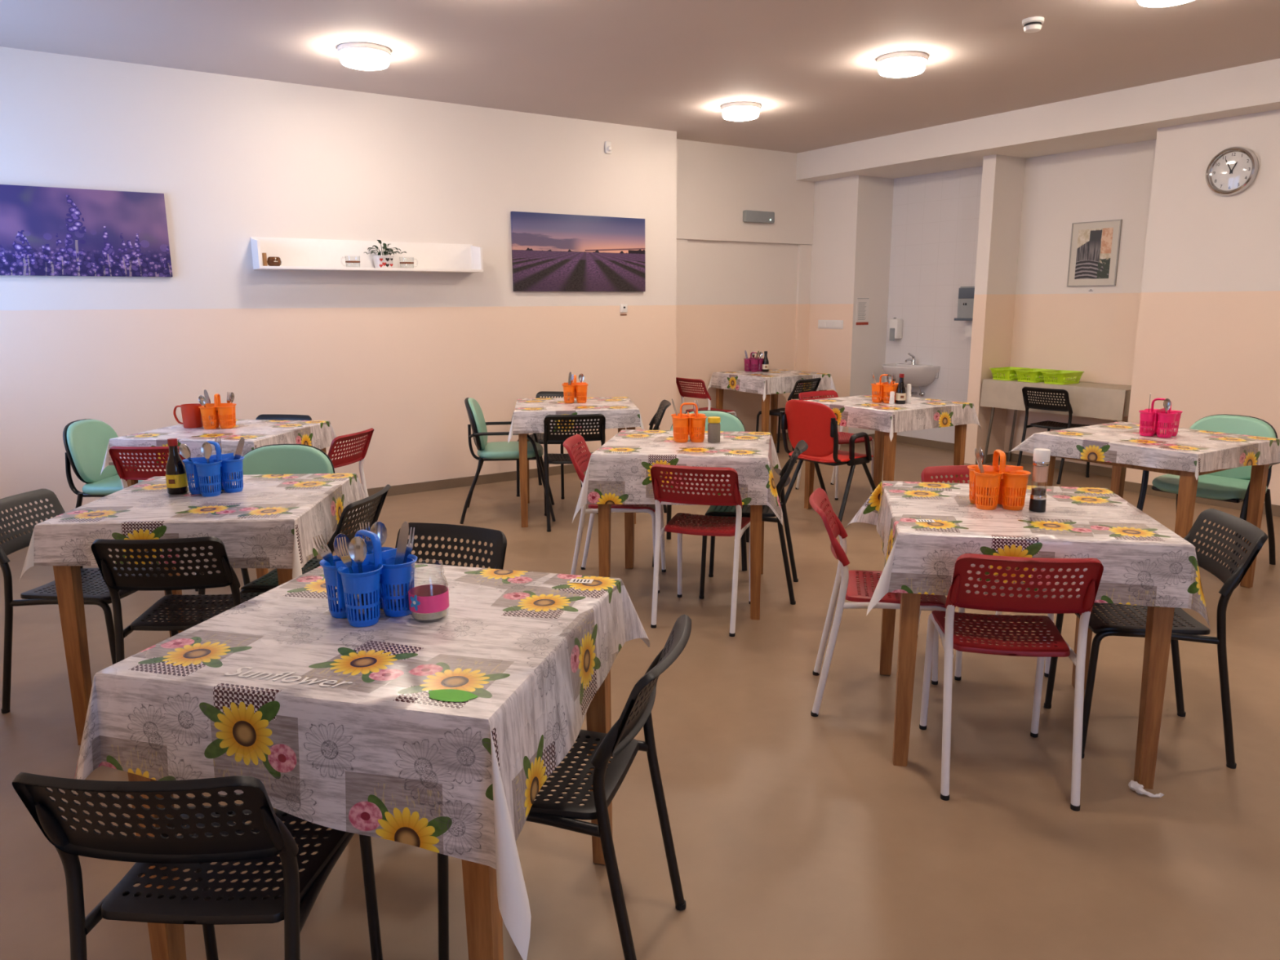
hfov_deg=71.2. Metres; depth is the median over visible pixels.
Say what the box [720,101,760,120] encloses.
ceiling lamp
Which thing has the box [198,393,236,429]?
caddy
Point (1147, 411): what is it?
cup
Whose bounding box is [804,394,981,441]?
tablecloth
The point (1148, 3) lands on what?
ceiling lamp
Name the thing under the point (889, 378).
spoon
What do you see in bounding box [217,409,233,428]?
cup
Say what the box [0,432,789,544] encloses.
baseboard
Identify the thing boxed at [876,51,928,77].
ceiling lamp
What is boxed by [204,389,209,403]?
knife
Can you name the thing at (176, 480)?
sauce bottle
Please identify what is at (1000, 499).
cup
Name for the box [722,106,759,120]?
diffuser
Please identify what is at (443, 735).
tablecloth
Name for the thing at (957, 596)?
chair
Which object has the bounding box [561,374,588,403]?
caddy
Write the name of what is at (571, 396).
cup
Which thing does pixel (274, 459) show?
upholstered chair
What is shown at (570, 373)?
knife
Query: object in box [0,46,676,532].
wall
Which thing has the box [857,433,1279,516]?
baseboard
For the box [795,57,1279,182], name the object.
ceiling beam
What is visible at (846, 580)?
chair
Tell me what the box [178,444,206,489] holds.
spoon
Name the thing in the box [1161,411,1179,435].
cup
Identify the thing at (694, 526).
chair
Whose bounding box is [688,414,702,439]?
cup
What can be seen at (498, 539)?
chair
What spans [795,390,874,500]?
chair
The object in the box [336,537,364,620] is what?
fork
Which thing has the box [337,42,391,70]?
ceiling lamp
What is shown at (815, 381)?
chair
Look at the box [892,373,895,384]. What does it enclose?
fork
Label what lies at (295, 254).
wall shelf
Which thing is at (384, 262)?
print
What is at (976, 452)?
knife
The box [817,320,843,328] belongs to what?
light switch
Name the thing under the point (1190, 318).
wall
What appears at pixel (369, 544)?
fork
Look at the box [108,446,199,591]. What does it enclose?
chair
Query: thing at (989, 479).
cup
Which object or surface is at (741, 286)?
wall
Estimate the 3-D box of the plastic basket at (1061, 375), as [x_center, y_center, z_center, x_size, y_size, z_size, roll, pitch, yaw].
[3.515,-0.855,7.441,0.347,0.096,0.226,-8,14,-33]
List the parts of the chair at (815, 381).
leg, seat, leg, backrest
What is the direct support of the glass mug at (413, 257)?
on the wall shelf
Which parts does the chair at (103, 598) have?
leg, backrest, leg, seat, leg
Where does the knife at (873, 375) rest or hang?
in the caddy at (882, 389)
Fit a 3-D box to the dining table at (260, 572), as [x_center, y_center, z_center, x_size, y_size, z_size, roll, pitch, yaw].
[-2.301,0.097,5.056,0.770,0.766,0.770,1,11,8]
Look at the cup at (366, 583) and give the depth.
1.91 m
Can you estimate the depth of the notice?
9.06 m
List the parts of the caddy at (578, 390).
handle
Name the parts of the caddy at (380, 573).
handle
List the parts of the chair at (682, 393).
leg, backrest, leg, seat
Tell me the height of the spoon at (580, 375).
0.187 m
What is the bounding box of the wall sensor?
[604,141,611,154]
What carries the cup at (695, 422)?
on the caddy at (683, 424)
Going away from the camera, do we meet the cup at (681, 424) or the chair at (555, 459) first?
the cup at (681, 424)
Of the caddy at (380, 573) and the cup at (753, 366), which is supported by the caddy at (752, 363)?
the cup at (753, 366)
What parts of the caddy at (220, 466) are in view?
handle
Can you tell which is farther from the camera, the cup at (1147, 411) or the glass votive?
the glass votive
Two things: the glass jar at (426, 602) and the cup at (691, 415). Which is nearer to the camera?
the glass jar at (426, 602)
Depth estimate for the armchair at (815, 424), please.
5.79 m
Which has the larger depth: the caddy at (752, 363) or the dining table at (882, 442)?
the caddy at (752, 363)
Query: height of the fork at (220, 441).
0.190 m
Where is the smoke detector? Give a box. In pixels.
[1022,16,1044,32]
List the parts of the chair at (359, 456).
backrest, leg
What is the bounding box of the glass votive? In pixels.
[266,257,281,266]
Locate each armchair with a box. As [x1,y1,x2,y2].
[459,397,555,524]
[780,400,875,522]
[1136,413,1279,573]
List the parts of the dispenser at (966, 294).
trim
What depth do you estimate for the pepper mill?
2.91 m
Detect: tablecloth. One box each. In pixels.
[18,472,368,582]
[71,563,649,959]
[100,419,342,475]
[507,396,644,443]
[572,429,782,524]
[706,368,836,401]
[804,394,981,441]
[844,480,1211,632]
[980,378,1131,421]
[1008,421,1279,479]
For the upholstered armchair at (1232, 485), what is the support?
on the floor
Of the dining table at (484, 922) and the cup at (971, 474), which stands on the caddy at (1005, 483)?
the cup at (971, 474)
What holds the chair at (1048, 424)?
on the floor
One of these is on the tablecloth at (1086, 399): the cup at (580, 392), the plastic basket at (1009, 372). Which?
the plastic basket at (1009, 372)
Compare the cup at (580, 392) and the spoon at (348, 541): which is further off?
the cup at (580, 392)
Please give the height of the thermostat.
0.072 m
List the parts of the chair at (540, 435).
leg, leg, seat, backrest, leg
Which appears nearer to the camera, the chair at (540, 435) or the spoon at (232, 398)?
the spoon at (232, 398)
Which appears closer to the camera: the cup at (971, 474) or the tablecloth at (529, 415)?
the cup at (971, 474)
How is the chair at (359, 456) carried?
on the floor
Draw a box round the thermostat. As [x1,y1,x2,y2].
[620,303,627,312]
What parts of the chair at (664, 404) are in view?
backrest, leg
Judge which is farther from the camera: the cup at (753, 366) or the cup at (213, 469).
the cup at (753, 366)
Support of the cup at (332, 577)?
on the caddy at (380, 573)
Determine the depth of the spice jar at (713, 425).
4.38 m
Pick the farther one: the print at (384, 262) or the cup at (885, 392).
the print at (384, 262)
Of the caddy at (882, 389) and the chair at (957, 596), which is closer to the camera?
the chair at (957, 596)
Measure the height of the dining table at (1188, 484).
0.766 m
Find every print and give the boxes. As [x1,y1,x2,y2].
[168,479,174,484]
[379,257,392,266]
[1074,227,1113,279]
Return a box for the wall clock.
[1205,146,1258,195]
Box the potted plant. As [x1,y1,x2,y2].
[364,240,406,267]
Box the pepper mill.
[1028,448,1050,511]
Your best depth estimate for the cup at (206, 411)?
4.96 m
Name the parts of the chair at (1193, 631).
leg, seat, leg, leg, backrest, leg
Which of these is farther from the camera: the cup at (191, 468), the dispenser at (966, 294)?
the dispenser at (966, 294)
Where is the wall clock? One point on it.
(1232, 171)
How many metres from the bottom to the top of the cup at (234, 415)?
0.118 m
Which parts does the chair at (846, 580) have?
backrest, leg, leg, leg, leg, seat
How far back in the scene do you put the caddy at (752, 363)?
8.86 m
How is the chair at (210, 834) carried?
on the floor
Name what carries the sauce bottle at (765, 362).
on the tablecloth at (774, 381)
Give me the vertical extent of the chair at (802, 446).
0.762 m
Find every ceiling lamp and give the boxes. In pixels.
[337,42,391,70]
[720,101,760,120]
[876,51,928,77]
[1137,0,1193,7]
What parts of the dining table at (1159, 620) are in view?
leg, leg, leg, leg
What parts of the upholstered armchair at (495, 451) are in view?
leg, post, leg, backrest, seat, seat frame, leg, leg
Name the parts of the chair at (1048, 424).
leg, leg, backrest, seat, leg, leg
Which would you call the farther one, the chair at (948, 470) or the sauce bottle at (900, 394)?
the sauce bottle at (900, 394)
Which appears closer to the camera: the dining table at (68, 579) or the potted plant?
the dining table at (68, 579)
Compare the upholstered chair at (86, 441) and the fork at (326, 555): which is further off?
the upholstered chair at (86, 441)
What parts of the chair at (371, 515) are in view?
leg, seat, backrest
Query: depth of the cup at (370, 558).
2.00 m
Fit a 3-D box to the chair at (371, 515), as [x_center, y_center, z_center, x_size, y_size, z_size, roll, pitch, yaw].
[-1.221,0.418,3.432,0.509,0.762,0.402,1,11,6]
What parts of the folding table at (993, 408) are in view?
leg, leg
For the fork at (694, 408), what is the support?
in the caddy at (683, 424)
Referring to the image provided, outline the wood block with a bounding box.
[262,253,267,266]
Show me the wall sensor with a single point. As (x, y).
(607, 144)
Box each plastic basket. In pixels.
[989,366,1031,380]
[1013,368,1056,382]
[1040,369,1084,384]
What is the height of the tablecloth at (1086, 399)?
0.235 m
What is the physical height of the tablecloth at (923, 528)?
0.256 m
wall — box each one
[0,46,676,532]
[675,138,814,433]
[807,109,1279,505]
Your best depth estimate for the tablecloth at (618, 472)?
4.10 m
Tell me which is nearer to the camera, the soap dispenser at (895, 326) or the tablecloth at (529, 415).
the tablecloth at (529, 415)
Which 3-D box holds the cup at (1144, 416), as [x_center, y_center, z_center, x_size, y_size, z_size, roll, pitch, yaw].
[2.584,-0.285,4.544,0.079,0.118,0.079,-11,15,-43]
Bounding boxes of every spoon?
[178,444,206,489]
[198,395,214,426]
[200,442,213,492]
[230,391,234,403]
[333,533,352,609]
[348,536,368,617]
[370,521,386,546]
[578,373,583,399]
[758,351,762,369]
[886,373,892,400]
[978,446,982,462]
[1163,398,1171,435]
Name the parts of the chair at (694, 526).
leg, leg, backrest, seat, leg, leg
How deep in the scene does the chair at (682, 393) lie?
8.33 m
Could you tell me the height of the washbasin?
0.489 m
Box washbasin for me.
[881,352,940,396]
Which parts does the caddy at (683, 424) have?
handle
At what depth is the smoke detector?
4.74 m
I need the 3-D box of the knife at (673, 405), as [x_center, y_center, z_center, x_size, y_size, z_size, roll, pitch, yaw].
[0.192,-0.310,4.500,0.067,0.199,0.020,-1,11,-6]
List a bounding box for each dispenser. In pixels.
[888,317,902,341]
[954,286,974,337]
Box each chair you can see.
[0,488,178,713]
[12,772,382,959]
[62,418,144,508]
[90,536,265,662]
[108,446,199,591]
[198,444,335,621]
[240,484,391,593]
[255,413,311,420]
[327,427,374,507]
[395,522,506,569]
[437,614,691,959]
[516,391,582,499]
[542,413,605,532]
[563,434,666,593]
[648,400,671,512]
[650,463,750,636]
[652,409,749,570]
[675,377,736,416]
[698,440,808,604]
[755,377,821,462]
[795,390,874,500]
[808,488,946,716]
[917,465,1053,680]
[919,553,1103,811]
[1017,386,1089,484]
[1044,508,1267,768]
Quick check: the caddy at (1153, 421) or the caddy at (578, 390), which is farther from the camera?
the caddy at (578, 390)
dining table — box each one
[53,521,352,745]
[124,448,328,584]
[127,669,612,959]
[518,426,635,527]
[597,503,764,620]
[715,387,826,444]
[804,424,966,508]
[879,563,1174,789]
[1037,455,1269,588]
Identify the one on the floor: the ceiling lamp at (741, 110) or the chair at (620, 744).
the chair at (620, 744)
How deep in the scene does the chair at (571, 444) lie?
4.56 m
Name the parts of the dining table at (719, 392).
leg, leg, leg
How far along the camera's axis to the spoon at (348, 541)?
1.94 m
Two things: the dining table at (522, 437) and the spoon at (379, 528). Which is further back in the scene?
the dining table at (522, 437)
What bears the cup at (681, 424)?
on the caddy at (683, 424)
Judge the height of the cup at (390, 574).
0.118 m
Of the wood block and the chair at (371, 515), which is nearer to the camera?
the chair at (371, 515)
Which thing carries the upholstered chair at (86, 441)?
on the floor
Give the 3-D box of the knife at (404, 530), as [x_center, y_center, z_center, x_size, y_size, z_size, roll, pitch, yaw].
[-0.538,0.192,1.985,0.058,0.204,0.002,0,11,0]
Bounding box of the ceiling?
[0,0,1279,153]
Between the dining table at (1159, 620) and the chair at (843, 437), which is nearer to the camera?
the dining table at (1159, 620)
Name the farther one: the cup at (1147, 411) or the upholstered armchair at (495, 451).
the upholstered armchair at (495, 451)
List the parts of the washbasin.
bowl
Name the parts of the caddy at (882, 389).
handle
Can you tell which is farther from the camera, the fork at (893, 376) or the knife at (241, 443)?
the fork at (893, 376)
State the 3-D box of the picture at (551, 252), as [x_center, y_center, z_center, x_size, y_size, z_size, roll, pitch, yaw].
[-0.489,-1.894,7.478,1.275,0.618,0.030,-8,14,-33]
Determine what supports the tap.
on the washbasin
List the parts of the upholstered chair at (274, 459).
leg, leg, backrest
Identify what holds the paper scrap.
on the floor
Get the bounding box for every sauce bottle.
[165,438,188,494]
[761,351,768,371]
[895,373,906,404]
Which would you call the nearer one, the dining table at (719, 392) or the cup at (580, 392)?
the cup at (580, 392)
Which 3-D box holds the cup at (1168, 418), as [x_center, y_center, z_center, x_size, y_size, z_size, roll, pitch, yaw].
[2.639,-0.274,4.488,0.079,0.118,0.079,-11,15,-43]
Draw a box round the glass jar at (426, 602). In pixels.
[408,562,448,620]
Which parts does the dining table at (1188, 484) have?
leg, leg, leg, leg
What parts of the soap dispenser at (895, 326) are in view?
push lever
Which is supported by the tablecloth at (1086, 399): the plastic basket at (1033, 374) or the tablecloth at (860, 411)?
the plastic basket at (1033, 374)
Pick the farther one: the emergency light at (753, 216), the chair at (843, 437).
the emergency light at (753, 216)
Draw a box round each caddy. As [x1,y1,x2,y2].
[182,440,244,497]
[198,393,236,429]
[319,529,417,626]
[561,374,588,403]
[671,402,706,442]
[743,351,763,372]
[871,373,898,403]
[967,448,1031,510]
[1138,398,1182,438]
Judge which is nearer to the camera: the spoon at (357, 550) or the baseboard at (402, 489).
the spoon at (357, 550)
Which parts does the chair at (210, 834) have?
leg, leg, backrest, seat, leg, leg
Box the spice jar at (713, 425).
[707,416,720,443]
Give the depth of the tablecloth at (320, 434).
4.81 m
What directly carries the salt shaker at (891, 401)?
on the tablecloth at (860, 411)
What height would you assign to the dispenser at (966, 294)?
0.460 m
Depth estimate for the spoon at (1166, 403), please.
4.48 m
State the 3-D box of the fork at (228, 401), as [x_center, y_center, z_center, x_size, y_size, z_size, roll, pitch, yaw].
[-2.339,-0.406,5.076,0.044,0.190,0.019,-1,11,-2]
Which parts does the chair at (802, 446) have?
leg, seat, leg, leg, leg, backrest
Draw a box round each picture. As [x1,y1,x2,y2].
[0,184,172,276]
[510,211,645,291]
[1066,219,1122,286]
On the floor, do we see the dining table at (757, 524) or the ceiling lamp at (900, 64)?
the dining table at (757, 524)
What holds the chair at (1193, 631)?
on the floor
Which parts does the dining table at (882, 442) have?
leg, leg, leg, leg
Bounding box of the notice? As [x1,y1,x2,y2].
[855,297,869,324]
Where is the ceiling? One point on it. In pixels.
(811, 68)
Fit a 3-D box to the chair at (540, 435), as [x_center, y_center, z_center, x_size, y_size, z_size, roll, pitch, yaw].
[-0.694,-0.283,6.946,0.402,0.762,0.509,3,12,16]
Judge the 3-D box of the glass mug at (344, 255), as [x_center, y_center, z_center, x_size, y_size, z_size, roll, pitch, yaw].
[-2.051,-1.551,6.353,0.122,0.082,0.104,0,11,2]
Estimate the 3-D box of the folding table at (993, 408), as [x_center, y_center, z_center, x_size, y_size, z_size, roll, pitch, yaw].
[3.554,-0.430,7.551,0.410,0.767,1.220,-8,14,-33]
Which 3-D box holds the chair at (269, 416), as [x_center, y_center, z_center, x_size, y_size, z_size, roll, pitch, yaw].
[-2.307,0.000,5.567,0.402,0.762,0.509,2,11,11]
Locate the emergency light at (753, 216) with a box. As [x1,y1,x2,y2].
[742,209,774,223]
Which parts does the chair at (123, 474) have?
leg, backrest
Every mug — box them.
[173,403,203,428]
[344,255,359,266]
[399,257,413,268]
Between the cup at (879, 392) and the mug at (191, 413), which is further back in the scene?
the cup at (879, 392)
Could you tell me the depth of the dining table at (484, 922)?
1.65 m
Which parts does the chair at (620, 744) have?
leg, seat, leg, leg, backrest, leg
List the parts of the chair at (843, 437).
leg, backrest, leg, leg, seat, leg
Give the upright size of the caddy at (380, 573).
0.190 m
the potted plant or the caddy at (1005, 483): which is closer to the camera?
the caddy at (1005, 483)
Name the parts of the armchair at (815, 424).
post, leg, backrest, seat frame, leg, seat, post, leg, arm mount, armrest, leg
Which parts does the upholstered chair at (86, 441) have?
post, leg, backrest, seat frame, seat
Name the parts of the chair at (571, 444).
backrest, leg, leg, seat, leg, leg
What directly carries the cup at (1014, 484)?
on the caddy at (1005, 483)
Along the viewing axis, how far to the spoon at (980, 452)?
3.02 m
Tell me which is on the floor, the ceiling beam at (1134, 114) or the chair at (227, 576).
the chair at (227, 576)
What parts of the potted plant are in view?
pot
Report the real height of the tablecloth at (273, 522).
0.217 m
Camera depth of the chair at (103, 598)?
3.23 m
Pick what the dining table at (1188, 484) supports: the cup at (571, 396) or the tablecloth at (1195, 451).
the tablecloth at (1195, 451)
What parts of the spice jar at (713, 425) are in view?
lid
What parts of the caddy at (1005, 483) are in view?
handle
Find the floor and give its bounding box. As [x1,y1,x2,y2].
[0,439,1279,959]
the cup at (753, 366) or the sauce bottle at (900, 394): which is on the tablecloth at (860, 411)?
the sauce bottle at (900, 394)
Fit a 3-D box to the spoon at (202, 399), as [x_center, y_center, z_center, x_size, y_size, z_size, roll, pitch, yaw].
[-2.417,-0.382,4.980,0.073,0.182,0.012,-2,11,-6]
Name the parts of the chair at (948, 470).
leg, backrest, leg, leg, leg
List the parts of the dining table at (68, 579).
leg, leg, leg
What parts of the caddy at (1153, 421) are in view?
handle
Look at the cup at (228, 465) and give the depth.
3.28 m
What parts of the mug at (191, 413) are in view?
handle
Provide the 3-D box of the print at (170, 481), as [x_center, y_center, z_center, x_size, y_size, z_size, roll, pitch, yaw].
[-1.706,0.006,3.255,0.022,0.016,0.002,0,11,0]
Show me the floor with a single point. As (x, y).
(797, 834)
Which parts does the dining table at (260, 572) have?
leg, leg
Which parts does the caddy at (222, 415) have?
handle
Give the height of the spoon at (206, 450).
0.187 m
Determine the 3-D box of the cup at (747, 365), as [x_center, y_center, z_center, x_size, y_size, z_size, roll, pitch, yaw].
[1.077,-1.143,8.902,0.079,0.118,0.079,-11,15,-43]
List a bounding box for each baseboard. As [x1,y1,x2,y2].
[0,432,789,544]
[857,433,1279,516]
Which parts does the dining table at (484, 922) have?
leg, leg, leg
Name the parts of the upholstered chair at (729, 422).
leg, backrest, leg, leg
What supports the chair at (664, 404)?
on the floor
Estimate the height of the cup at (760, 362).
0.118 m
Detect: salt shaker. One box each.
[888,391,894,404]
[905,383,911,403]
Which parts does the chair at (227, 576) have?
leg, leg, backrest, seat, leg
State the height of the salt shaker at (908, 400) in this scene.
0.130 m
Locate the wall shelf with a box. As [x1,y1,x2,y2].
[250,236,483,272]
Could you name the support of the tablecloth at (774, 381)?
on the dining table at (719, 392)
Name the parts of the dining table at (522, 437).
leg, leg, leg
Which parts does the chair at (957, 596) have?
leg, leg, seat, backrest, leg, leg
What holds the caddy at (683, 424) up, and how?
on the tablecloth at (618, 472)
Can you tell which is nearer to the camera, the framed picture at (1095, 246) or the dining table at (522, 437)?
the dining table at (522, 437)
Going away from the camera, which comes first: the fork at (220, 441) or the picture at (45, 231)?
the fork at (220, 441)
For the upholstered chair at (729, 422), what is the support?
on the floor
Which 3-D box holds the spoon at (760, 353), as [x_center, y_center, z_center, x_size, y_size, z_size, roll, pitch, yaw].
[1.200,-1.185,8.900,0.043,0.187,0.011,0,11,0]
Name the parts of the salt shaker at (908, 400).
lid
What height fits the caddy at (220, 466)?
0.190 m
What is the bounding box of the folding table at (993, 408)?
[982,390,1127,468]
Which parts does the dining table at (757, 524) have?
leg, leg, leg, leg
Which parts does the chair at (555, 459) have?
leg, leg, seat, backrest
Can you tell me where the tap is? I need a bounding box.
[905,352,915,364]
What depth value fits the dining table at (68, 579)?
2.94 m
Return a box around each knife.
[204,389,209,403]
[226,437,244,488]
[387,521,408,609]
[566,372,571,400]
[671,398,677,415]
[871,372,879,399]
[974,448,992,505]
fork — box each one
[214,436,222,485]
[226,391,231,403]
[312,533,355,610]
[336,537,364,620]
[359,522,381,602]
[395,527,414,607]
[693,400,697,436]
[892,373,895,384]
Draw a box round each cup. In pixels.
[186,459,208,493]
[197,461,221,497]
[200,406,216,429]
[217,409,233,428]
[220,457,243,493]
[233,410,235,426]
[323,558,355,617]
[341,564,379,626]
[366,550,387,608]
[379,556,413,617]
[563,390,574,403]
[575,386,586,403]
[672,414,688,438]
[673,417,688,442]
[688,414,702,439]
[690,417,705,442]
[744,362,751,371]
[750,362,758,372]
[757,360,762,371]
[871,389,882,402]
[883,390,894,403]
[968,466,986,504]
[975,471,999,510]
[997,497,1013,504]
[1001,471,1027,510]
[1139,411,1155,436]
[1146,409,1160,434]
[1156,413,1174,438]
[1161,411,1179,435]
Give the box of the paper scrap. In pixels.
[1128,780,1164,797]
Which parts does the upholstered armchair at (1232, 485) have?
leg, seat, seat frame, backrest, leg, post, leg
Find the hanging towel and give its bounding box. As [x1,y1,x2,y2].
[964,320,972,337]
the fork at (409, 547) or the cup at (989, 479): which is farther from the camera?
the cup at (989, 479)

